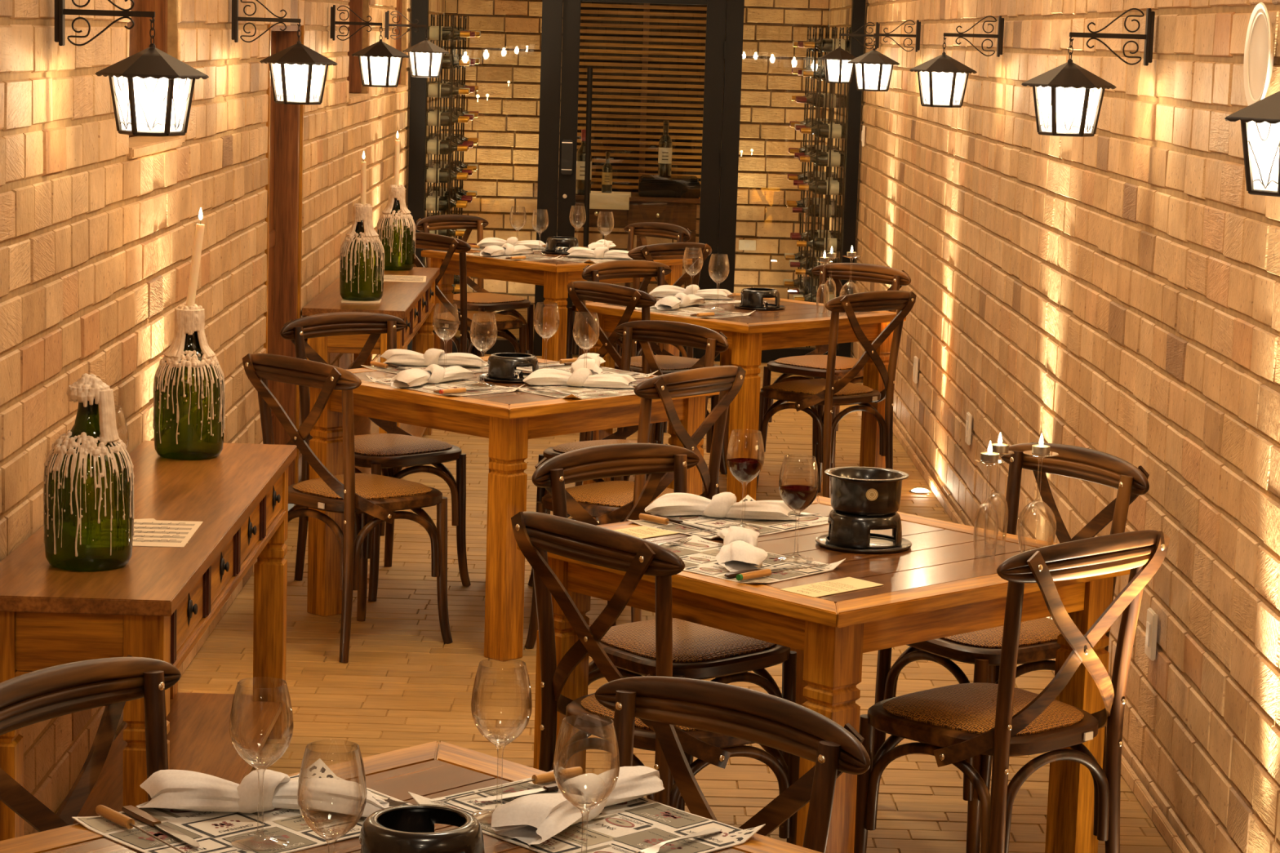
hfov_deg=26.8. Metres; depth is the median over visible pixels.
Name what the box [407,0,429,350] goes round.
trim
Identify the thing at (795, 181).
wine bottle
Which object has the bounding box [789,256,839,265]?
wine bottle
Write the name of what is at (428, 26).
wine bottle
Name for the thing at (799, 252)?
wine bottle
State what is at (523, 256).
fork
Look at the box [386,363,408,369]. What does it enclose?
table knife
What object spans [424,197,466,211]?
wine bottle
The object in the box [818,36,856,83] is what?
wall lantern
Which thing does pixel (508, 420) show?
dining table
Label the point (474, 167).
wine bottle
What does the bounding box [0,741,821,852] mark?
dining table
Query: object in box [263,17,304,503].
wooden post
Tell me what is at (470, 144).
wine bottle
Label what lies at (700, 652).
dining chair
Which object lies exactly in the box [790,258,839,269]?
wine bottle
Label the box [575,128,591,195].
wine bottle
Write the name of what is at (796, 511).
fork
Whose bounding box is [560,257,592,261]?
fork
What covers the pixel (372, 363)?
fork
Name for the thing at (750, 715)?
dining chair
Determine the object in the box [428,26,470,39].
wine bottle
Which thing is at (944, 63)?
wall lantern
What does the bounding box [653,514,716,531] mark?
table knife
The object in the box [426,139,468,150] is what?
wine bottle
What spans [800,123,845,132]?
wine bottle
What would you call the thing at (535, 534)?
dining chair
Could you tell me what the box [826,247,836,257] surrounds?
tealight
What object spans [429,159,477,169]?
wine bottle
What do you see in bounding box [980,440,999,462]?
tealight
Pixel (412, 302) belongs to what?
console table
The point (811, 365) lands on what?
dining chair
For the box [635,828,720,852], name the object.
fork
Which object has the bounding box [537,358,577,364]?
fork
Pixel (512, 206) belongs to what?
wine glass
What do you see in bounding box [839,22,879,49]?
bracket
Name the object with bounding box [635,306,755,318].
placemat
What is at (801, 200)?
wine bottle
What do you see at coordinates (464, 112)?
wine bottle
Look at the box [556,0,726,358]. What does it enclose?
door
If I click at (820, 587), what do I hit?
print
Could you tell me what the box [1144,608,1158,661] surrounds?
wall socket
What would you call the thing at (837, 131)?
wine bottle
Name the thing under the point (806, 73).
wine bottle
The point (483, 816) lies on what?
wine glass
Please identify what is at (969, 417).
wall socket
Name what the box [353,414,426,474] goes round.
shelf
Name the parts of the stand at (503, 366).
foil burner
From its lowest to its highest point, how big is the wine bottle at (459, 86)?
0.076 m
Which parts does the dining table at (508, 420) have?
leg, table panel, leg, leg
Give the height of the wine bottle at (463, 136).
0.076 m
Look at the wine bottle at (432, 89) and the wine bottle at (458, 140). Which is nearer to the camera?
the wine bottle at (432, 89)
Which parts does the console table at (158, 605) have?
leg, rail, panel, leg, leg, drawer, knob, drawer, knob, moulding, drawer, knob, leg, drawer, knob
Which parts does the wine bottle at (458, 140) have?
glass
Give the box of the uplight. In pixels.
[909,488,931,493]
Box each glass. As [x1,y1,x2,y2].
[229,680,293,851]
[297,742,367,851]
[432,303,459,368]
[470,314,497,386]
[471,660,532,824]
[509,206,526,229]
[531,208,548,254]
[533,302,559,368]
[553,716,619,844]
[568,205,586,228]
[573,311,599,365]
[596,211,613,235]
[682,247,702,291]
[707,253,729,309]
[725,430,764,530]
[777,455,818,563]
[816,260,832,313]
[823,256,839,307]
[840,255,861,296]
[973,458,1004,558]
[983,449,1013,546]
[1017,450,1058,552]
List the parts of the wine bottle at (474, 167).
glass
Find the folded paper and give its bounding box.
[589,191,631,209]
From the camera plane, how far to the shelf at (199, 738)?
6.51 m
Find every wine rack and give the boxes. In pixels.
[424,13,466,333]
[797,26,850,348]
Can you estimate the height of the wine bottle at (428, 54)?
0.076 m
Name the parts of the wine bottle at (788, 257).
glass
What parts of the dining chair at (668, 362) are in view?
post, rail, post, leg, seat frame, woven seat, leg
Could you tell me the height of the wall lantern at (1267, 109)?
0.242 m
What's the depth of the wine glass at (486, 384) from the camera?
8.11 m
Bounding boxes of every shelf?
[72,692,285,824]
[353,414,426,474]
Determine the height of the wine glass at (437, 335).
0.216 m
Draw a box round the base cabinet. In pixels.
[574,191,700,288]
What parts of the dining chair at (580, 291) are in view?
post, rail, post, leg, leg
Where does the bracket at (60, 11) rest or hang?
attached to the wall at (96, 242)
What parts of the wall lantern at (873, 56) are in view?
corner post, corner post, corner post, light bulb, corner post, corner post, corner post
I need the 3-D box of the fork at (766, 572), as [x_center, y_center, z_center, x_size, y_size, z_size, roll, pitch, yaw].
[0.290,0.288,5.411,0.267,0.015,0.015,-6,12,-44]
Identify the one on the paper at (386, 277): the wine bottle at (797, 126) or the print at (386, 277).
the print at (386, 277)
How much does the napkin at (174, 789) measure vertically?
0.054 m
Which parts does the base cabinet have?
drawer, drawer, leg, leg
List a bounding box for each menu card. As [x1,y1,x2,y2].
[613,525,678,538]
[779,577,884,597]
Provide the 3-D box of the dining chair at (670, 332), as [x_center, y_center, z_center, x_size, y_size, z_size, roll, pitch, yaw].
[-0.045,0.104,8.870,0.504,0.876,0.532,-6,12,-45]
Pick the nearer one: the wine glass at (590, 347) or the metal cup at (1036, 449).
the metal cup at (1036, 449)
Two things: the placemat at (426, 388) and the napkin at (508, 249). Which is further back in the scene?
the napkin at (508, 249)
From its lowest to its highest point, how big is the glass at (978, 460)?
0.206 m
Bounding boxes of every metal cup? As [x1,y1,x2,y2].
[819,257,829,261]
[826,253,836,257]
[847,251,856,256]
[980,452,999,462]
[991,443,1008,453]
[1031,444,1050,454]
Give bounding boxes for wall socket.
[912,355,918,383]
[964,412,972,445]
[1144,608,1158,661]
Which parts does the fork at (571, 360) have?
handle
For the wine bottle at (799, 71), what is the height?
0.076 m
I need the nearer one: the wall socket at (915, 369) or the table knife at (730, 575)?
the table knife at (730, 575)
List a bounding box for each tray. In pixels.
[479,373,528,382]
[541,249,569,254]
[638,174,700,198]
[733,303,785,310]
[815,533,911,553]
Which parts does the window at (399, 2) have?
frame, sill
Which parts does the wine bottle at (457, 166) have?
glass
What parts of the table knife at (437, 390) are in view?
blade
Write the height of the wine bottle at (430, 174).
0.076 m
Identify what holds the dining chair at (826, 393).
on the floor
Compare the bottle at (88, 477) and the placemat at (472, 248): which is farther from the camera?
the placemat at (472, 248)
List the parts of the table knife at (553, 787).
blade, handle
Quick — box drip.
[118,405,128,449]
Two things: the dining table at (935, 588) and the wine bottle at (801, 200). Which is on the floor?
the dining table at (935, 588)
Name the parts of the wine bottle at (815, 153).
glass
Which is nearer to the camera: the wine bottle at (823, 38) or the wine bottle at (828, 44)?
the wine bottle at (828, 44)
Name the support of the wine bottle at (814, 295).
in the wine rack at (834, 30)
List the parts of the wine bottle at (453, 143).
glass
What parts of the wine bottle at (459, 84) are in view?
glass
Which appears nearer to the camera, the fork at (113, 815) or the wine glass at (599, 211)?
the fork at (113, 815)
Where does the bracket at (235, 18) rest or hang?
attached to the wall at (96, 242)
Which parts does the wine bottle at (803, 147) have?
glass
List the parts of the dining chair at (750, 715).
post, rail, post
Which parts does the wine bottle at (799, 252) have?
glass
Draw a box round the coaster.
[341,298,381,303]
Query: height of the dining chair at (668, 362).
0.876 m
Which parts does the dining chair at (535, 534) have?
post, rail, woven seat, seat frame, post, leg, leg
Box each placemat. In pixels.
[71,758,413,852]
[360,364,517,373]
[365,374,524,395]
[408,766,765,852]
[466,253,561,260]
[471,247,545,251]
[510,383,637,399]
[516,362,657,378]
[551,257,644,262]
[627,494,829,538]
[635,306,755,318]
[655,297,741,306]
[660,534,845,582]
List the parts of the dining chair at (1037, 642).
leg, leg, seat frame, woven seat, post, rail, post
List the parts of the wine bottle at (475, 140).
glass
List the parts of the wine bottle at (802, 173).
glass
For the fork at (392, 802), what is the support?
on the placemat at (214, 832)
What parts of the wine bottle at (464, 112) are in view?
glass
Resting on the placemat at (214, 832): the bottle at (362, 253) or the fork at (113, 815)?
the fork at (113, 815)
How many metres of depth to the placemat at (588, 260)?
12.78 m
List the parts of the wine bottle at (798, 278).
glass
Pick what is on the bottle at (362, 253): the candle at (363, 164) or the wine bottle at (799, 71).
the candle at (363, 164)
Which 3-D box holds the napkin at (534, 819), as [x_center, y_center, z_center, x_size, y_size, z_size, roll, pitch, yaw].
[-0.077,0.507,3.688,0.102,0.054,0.347,7,10,31]
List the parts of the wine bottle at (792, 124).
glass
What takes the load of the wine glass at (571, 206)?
on the placemat
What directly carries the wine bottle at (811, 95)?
in the wine rack at (834, 30)
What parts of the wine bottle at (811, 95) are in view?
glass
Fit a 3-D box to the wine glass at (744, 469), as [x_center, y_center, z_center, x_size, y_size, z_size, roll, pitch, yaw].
[0.229,0.117,5.880,0.083,0.216,0.083,-3,10,-32]
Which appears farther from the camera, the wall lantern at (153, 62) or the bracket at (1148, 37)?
the bracket at (1148, 37)
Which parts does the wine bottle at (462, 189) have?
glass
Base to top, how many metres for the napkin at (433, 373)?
0.056 m
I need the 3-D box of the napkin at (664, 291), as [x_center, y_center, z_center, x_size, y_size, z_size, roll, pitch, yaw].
[0.211,-0.556,11.042,0.342,0.056,0.106,2,8,3]
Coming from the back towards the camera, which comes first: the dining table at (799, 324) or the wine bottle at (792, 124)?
the wine bottle at (792, 124)
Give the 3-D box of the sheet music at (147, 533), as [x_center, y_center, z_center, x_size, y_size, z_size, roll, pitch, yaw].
[-1.042,0.223,5.642,0.210,0.001,0.290,2,8,-2]
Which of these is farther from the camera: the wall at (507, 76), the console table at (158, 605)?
the wall at (507, 76)
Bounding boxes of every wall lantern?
[94,19,208,136]
[259,23,337,104]
[351,26,409,87]
[402,28,448,77]
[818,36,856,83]
[847,36,899,91]
[909,37,977,107]
[1021,38,1115,137]
[1224,90,1279,196]
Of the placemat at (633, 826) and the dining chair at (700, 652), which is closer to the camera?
the placemat at (633, 826)
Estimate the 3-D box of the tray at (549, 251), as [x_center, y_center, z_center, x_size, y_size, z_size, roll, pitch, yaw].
[-0.382,-0.855,13.163,0.207,0.008,0.207,1,8,-2]
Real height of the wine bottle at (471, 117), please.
0.076 m
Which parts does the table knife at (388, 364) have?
handle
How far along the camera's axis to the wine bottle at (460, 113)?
16.05 m
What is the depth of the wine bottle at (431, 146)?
15.47 m
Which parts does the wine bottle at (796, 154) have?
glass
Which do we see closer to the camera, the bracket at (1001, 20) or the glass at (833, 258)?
the bracket at (1001, 20)
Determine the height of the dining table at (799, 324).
0.750 m
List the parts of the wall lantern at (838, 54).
corner post, corner post, light bulb, corner post, corner post, corner post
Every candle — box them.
[186,208,204,307]
[360,151,366,204]
[394,132,399,185]
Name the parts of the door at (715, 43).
pull handle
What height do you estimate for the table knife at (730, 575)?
0.007 m
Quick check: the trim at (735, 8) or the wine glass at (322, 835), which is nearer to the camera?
the wine glass at (322, 835)
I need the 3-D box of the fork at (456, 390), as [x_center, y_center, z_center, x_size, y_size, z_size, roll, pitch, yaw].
[-0.484,-0.111,7.984,0.266,0.015,0.015,-5,11,-39]
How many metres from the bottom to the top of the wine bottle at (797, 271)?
0.076 m
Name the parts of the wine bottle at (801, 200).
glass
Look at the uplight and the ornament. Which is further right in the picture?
the ornament
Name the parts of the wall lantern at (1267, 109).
corner post, corner post, corner post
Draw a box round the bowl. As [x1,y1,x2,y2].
[359,804,484,852]
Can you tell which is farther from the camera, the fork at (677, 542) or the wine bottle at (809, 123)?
the wine bottle at (809, 123)
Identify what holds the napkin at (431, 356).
on the placemat at (483, 369)
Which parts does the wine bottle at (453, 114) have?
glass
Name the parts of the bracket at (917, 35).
arm, wall plate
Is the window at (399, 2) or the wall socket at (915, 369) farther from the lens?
the window at (399, 2)
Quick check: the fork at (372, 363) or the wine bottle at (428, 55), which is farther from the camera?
the wine bottle at (428, 55)
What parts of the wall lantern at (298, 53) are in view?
corner post, corner post, corner post, light bulb, chain, corner post, corner post, corner post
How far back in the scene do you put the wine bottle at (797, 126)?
15.97 m
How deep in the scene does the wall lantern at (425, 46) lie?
13.37 m
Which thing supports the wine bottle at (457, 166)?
in the wine rack at (453, 18)
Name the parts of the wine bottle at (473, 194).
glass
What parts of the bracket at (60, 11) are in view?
wall plate, arm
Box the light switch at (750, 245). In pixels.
[738,239,755,250]
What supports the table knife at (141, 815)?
on the placemat at (214, 832)
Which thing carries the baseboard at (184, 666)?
attached to the wall at (96, 242)
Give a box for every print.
[133,521,193,542]
[383,275,422,280]
[622,528,666,537]
[797,582,856,593]
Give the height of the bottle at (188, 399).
0.377 m
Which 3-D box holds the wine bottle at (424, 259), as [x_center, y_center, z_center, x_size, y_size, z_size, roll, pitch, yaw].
[-1.165,-0.962,15.589,0.300,0.076,0.076,2,8,-1]
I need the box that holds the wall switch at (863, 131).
[861,124,865,146]
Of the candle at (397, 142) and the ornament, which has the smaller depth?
the ornament
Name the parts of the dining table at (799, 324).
leg, leg, table panel, leg, leg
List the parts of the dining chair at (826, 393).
leg, leg, seat frame, woven seat, post, rail, post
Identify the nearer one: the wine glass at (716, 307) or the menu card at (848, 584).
the menu card at (848, 584)
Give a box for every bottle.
[43,373,134,571]
[152,303,225,459]
[339,203,384,301]
[376,184,415,270]
[423,257,426,266]
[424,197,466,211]
[425,167,467,177]
[425,168,466,182]
[425,191,472,200]
[425,192,471,202]
[425,195,467,206]
[426,84,468,97]
[426,108,474,119]
[426,110,473,123]
[426,111,469,121]
[426,112,468,125]
[426,136,473,146]
[426,137,472,147]
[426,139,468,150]
[426,140,467,154]
[426,163,472,173]
[426,164,471,175]
[426,187,475,197]
[427,53,475,63]
[427,54,470,65]
[427,55,469,69]
[427,80,475,91]
[427,82,470,93]
[427,82,473,95]
[427,133,477,144]
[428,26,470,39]
[428,26,471,38]
[428,212,461,214]
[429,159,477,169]
[429,160,476,170]
[429,186,476,195]
[429,229,465,236]
[430,133,478,142]
[431,80,478,90]
[432,107,477,117]
[433,106,479,116]
[434,53,479,62]
[449,54,474,67]
[451,286,460,292]
[453,276,459,284]
[456,27,475,39]
[458,54,479,66]
[461,27,479,39]
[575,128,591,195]
[601,151,612,192]
[657,120,672,176]
[783,275,808,284]
[784,249,833,257]
[784,278,831,288]
[785,252,822,260]
[786,197,835,205]
[787,171,836,179]
[787,199,835,207]
[788,144,837,152]
[788,172,836,181]
[789,118,838,126]
[789,146,837,154]
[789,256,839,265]
[789,285,835,294]
[790,119,838,127]
[790,229,840,237]
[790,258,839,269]
[791,65,832,72]
[791,92,836,104]
[791,231,840,241]
[792,65,813,77]
[792,204,841,217]
[793,39,814,50]
[793,177,843,185]
[793,291,838,299]
[794,120,844,128]
[794,149,844,157]
[794,293,838,303]
[795,93,844,102]
[795,121,845,134]
[795,266,831,279]
[796,66,847,74]
[796,94,846,107]
[796,237,840,251]
[797,66,819,79]
[797,179,843,188]
[798,151,844,159]
[798,181,843,195]
[799,39,820,51]
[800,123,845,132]
[800,124,844,138]
[800,153,844,166]
[802,66,847,75]
[803,38,848,50]
[803,67,847,81]
[804,39,848,52]
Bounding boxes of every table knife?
[121,804,199,847]
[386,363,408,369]
[433,387,493,392]
[475,781,564,801]
[538,362,573,365]
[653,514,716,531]
[689,312,732,315]
[724,564,801,577]
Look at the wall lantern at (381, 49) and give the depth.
10.92 m
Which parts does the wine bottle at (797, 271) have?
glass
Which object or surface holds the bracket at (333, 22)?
attached to the wall at (96, 242)
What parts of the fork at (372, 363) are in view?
handle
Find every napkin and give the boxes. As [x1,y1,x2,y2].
[136,768,389,817]
[379,348,487,367]
[390,364,476,386]
[476,236,546,248]
[480,243,534,256]
[490,765,664,845]
[523,368,636,388]
[566,246,632,259]
[570,352,605,375]
[587,239,616,249]
[644,492,798,519]
[648,284,733,299]
[654,292,705,310]
[715,525,767,572]
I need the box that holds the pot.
[824,466,908,515]
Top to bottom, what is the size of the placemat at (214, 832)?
0.021 m
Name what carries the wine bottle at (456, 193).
in the wine rack at (453, 18)
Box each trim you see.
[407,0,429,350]
[533,0,563,355]
[714,0,744,361]
[760,346,838,363]
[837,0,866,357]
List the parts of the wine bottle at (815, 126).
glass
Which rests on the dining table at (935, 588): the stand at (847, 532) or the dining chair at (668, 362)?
the stand at (847, 532)
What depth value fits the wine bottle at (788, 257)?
16.58 m
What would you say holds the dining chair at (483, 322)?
on the floor
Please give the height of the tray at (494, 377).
0.008 m
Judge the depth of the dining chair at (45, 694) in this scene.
3.99 m
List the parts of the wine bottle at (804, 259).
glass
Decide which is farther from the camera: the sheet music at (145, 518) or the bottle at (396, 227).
the bottle at (396, 227)
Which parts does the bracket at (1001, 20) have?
arm, wall plate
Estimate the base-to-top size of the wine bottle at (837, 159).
0.076 m
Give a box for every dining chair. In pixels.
[0,654,181,831]
[242,353,453,662]
[280,311,471,600]
[411,231,525,356]
[415,214,533,356]
[511,511,799,844]
[524,365,746,648]
[528,320,728,586]
[531,443,796,765]
[566,222,691,359]
[567,280,719,493]
[578,242,711,358]
[582,259,727,474]
[594,674,870,852]
[755,290,916,497]
[760,262,911,479]
[853,529,1170,852]
[872,442,1149,804]
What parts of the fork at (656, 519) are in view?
handle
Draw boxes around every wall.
[0,0,444,835]
[440,0,829,304]
[821,0,1279,852]
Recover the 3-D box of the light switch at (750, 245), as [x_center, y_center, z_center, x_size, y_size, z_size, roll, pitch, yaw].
[0.722,-1.219,18.047,0.115,0.070,0.016,2,8,-1]
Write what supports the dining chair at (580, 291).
on the floor
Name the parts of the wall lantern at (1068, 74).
corner post, corner post, corner post, light bulb, chain, corner post, corner post, corner post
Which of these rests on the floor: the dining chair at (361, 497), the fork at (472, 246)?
the dining chair at (361, 497)
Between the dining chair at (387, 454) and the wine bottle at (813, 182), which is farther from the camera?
the wine bottle at (813, 182)
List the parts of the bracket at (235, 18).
wall plate, arm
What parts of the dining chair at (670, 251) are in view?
leg, post, leg, rail, post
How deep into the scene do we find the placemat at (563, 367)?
8.58 m
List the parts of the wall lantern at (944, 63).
corner post, corner post, corner post, light bulb, chain, corner post, corner post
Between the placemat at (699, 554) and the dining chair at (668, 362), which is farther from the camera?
the dining chair at (668, 362)
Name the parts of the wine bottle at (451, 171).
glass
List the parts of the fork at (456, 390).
handle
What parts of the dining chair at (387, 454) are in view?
post, rail, leg, post, woven seat, seat frame, leg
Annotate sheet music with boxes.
[132,520,203,547]
[133,518,187,543]
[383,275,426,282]
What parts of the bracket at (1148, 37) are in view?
arm, wall plate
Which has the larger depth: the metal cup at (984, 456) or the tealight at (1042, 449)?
the tealight at (1042, 449)
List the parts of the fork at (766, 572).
handle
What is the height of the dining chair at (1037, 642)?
0.876 m
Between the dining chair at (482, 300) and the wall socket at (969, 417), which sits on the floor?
the dining chair at (482, 300)
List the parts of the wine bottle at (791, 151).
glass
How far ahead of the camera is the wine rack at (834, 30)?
15.90 m
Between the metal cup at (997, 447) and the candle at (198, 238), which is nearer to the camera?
the metal cup at (997, 447)
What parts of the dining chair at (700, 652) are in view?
post, rail, leg, post, woven seat, seat frame, leg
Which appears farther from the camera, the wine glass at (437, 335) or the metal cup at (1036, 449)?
the wine glass at (437, 335)
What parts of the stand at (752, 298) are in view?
foil burner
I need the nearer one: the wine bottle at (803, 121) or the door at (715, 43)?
the door at (715, 43)
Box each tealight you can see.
[819,250,829,261]
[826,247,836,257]
[847,245,856,256]
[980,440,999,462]
[991,431,1008,453]
[1031,433,1050,454]
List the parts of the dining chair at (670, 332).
leg, seat frame, woven seat, leg, post, rail, post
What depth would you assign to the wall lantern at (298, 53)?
8.20 m
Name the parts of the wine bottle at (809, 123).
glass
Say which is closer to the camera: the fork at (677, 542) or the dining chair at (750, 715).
the dining chair at (750, 715)
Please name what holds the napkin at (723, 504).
on the placemat at (766, 526)
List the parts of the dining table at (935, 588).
leg, leg, leg, table panel, leg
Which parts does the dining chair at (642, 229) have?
leg, seat frame, leg, post, rail, post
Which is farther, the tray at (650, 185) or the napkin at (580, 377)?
the tray at (650, 185)
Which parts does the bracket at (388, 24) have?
wall plate, arm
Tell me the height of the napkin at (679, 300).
0.056 m
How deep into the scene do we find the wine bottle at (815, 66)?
16.02 m
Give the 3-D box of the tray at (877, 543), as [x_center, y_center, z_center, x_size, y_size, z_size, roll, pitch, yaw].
[0.479,0.250,5.762,0.207,0.008,0.207,-3,9,-28]
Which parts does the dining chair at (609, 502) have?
leg, seat frame, woven seat, post, rail, post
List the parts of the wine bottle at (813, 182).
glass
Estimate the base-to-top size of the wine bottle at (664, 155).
0.357 m
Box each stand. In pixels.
[479,352,538,382]
[541,236,578,254]
[733,287,785,310]
[815,509,911,553]
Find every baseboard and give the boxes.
[178,346,407,678]
[860,382,1189,852]
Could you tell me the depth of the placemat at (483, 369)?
8.50 m
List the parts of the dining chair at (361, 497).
post, rail, post, leg, woven seat, seat frame, leg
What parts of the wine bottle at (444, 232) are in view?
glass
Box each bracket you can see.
[54,0,155,45]
[231,0,301,42]
[329,4,382,40]
[384,10,427,39]
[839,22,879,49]
[873,19,920,52]
[943,15,1004,57]
[1069,8,1155,65]
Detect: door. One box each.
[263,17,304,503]
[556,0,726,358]
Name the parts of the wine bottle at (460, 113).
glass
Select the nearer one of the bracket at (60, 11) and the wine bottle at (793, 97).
the bracket at (60, 11)
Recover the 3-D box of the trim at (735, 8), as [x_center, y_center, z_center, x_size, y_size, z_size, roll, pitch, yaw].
[0.510,-1.661,15.101,0.096,2.600,0.100,2,8,-1]
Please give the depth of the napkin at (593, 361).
8.43 m
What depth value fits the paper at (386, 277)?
11.54 m
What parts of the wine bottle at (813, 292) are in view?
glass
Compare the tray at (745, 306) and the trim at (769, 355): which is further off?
the trim at (769, 355)
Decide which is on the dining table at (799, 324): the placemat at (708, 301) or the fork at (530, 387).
the placemat at (708, 301)
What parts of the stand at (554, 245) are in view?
foil burner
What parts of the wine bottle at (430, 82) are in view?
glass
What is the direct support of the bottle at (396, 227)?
on the console table at (412, 302)
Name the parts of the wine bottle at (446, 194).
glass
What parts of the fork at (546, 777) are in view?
handle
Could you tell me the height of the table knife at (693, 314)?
0.007 m
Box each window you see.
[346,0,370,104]
[393,0,408,92]
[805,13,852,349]
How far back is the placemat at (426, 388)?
8.07 m
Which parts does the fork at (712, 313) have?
handle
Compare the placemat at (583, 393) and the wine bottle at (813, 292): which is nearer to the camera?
the placemat at (583, 393)
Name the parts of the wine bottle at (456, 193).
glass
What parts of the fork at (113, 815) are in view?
handle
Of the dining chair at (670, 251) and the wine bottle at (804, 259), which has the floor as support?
the dining chair at (670, 251)
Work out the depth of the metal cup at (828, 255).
10.83 m
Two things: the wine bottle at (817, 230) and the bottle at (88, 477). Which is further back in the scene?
the wine bottle at (817, 230)
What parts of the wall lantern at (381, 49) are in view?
corner post, corner post, corner post, light bulb, corner post, corner post, corner post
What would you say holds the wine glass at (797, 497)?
on the placemat at (699, 554)
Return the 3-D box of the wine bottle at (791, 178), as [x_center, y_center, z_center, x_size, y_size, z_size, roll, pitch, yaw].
[1.064,-1.523,16.528,0.300,0.076,0.076,2,8,-1]
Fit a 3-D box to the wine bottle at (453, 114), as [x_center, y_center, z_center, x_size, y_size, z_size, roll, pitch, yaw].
[-1.140,-1.787,15.570,0.300,0.076,0.076,2,8,-1]
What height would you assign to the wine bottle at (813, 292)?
0.076 m
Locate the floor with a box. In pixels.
[177,304,1173,852]
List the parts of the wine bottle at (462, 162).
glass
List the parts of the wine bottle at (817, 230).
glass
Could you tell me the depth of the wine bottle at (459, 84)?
16.03 m
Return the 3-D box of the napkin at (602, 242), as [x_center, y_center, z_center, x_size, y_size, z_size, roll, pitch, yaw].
[-0.187,-0.900,13.321,0.102,0.054,0.347,3,8,8]
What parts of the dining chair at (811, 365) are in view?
leg, seat frame, woven seat, post, leg, rail, post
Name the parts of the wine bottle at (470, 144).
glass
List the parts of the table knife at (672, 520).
handle, blade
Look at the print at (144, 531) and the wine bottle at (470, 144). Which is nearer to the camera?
the print at (144, 531)
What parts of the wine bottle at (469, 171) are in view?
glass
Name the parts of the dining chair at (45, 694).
rail, post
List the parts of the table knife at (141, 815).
handle, blade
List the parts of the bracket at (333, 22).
wall plate, arm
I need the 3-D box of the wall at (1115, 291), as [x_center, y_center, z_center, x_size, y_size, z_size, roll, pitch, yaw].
[1.375,-0.488,7.237,0.197,2.600,21.650,2,8,-1]
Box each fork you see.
[95,804,185,852]
[307,777,409,806]
[369,360,404,370]
[431,766,582,803]
[439,387,514,394]
[469,244,484,248]
[510,255,553,259]
[525,386,577,395]
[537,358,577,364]
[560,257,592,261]
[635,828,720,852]
[639,513,717,535]
[657,537,691,545]
[697,311,747,316]
[736,564,830,581]
[792,510,818,515]
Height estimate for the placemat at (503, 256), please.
0.021 m
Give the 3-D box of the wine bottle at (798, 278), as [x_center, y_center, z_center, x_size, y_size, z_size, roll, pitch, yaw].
[1.043,-0.897,16.720,0.300,0.076,0.076,2,8,-1]
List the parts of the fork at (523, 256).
handle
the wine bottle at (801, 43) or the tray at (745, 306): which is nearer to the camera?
the tray at (745, 306)
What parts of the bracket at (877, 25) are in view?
arm, wall plate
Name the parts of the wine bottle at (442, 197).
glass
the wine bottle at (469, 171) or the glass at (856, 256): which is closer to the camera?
the glass at (856, 256)
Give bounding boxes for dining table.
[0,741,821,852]
[306,355,719,662]
[421,244,692,361]
[516,495,1130,852]
[576,293,906,502]
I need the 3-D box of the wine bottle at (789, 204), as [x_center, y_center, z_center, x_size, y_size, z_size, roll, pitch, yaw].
[1.059,-1.362,16.552,0.300,0.076,0.076,2,8,-1]
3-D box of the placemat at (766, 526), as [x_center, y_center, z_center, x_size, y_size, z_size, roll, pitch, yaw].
[0.216,0.203,5.989,0.285,0.021,0.412,9,11,42]
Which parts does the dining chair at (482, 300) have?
post, rail, post, leg, woven seat, seat frame, leg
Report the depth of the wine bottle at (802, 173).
16.61 m
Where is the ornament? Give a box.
[1243,2,1274,106]
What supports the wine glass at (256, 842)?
on the placemat at (214, 832)
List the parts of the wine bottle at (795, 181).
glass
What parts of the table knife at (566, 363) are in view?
blade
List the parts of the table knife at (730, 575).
handle, blade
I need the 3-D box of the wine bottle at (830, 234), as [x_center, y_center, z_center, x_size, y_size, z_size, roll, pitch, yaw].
[1.056,-1.129,16.080,0.300,0.076,0.076,2,8,-1]
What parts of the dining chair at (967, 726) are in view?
leg, leg, woven seat, seat frame, post, rail, post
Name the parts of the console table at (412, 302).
leg, rail, panel, leg, leg, drawer, knob, drawer, knob, moulding, drawer, knob, leg, drawer, knob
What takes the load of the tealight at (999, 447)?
on the glass at (1009, 452)
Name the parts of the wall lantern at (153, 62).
corner post, corner post, corner post, light bulb, chain, corner post, corner post, corner post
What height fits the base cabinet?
0.799 m
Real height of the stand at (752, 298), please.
0.076 m
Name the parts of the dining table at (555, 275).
leg, table panel, leg, leg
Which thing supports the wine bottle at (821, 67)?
in the wine rack at (834, 30)
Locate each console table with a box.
[0,440,297,840]
[302,266,439,475]
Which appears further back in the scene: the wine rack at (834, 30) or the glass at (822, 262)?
the wine rack at (834, 30)
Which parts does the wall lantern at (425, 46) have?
corner post, corner post, corner post, light bulb, corner post, corner post, corner post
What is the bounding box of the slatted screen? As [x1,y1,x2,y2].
[577,0,706,283]
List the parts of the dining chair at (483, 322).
post, rail, post, leg, woven seat, seat frame, leg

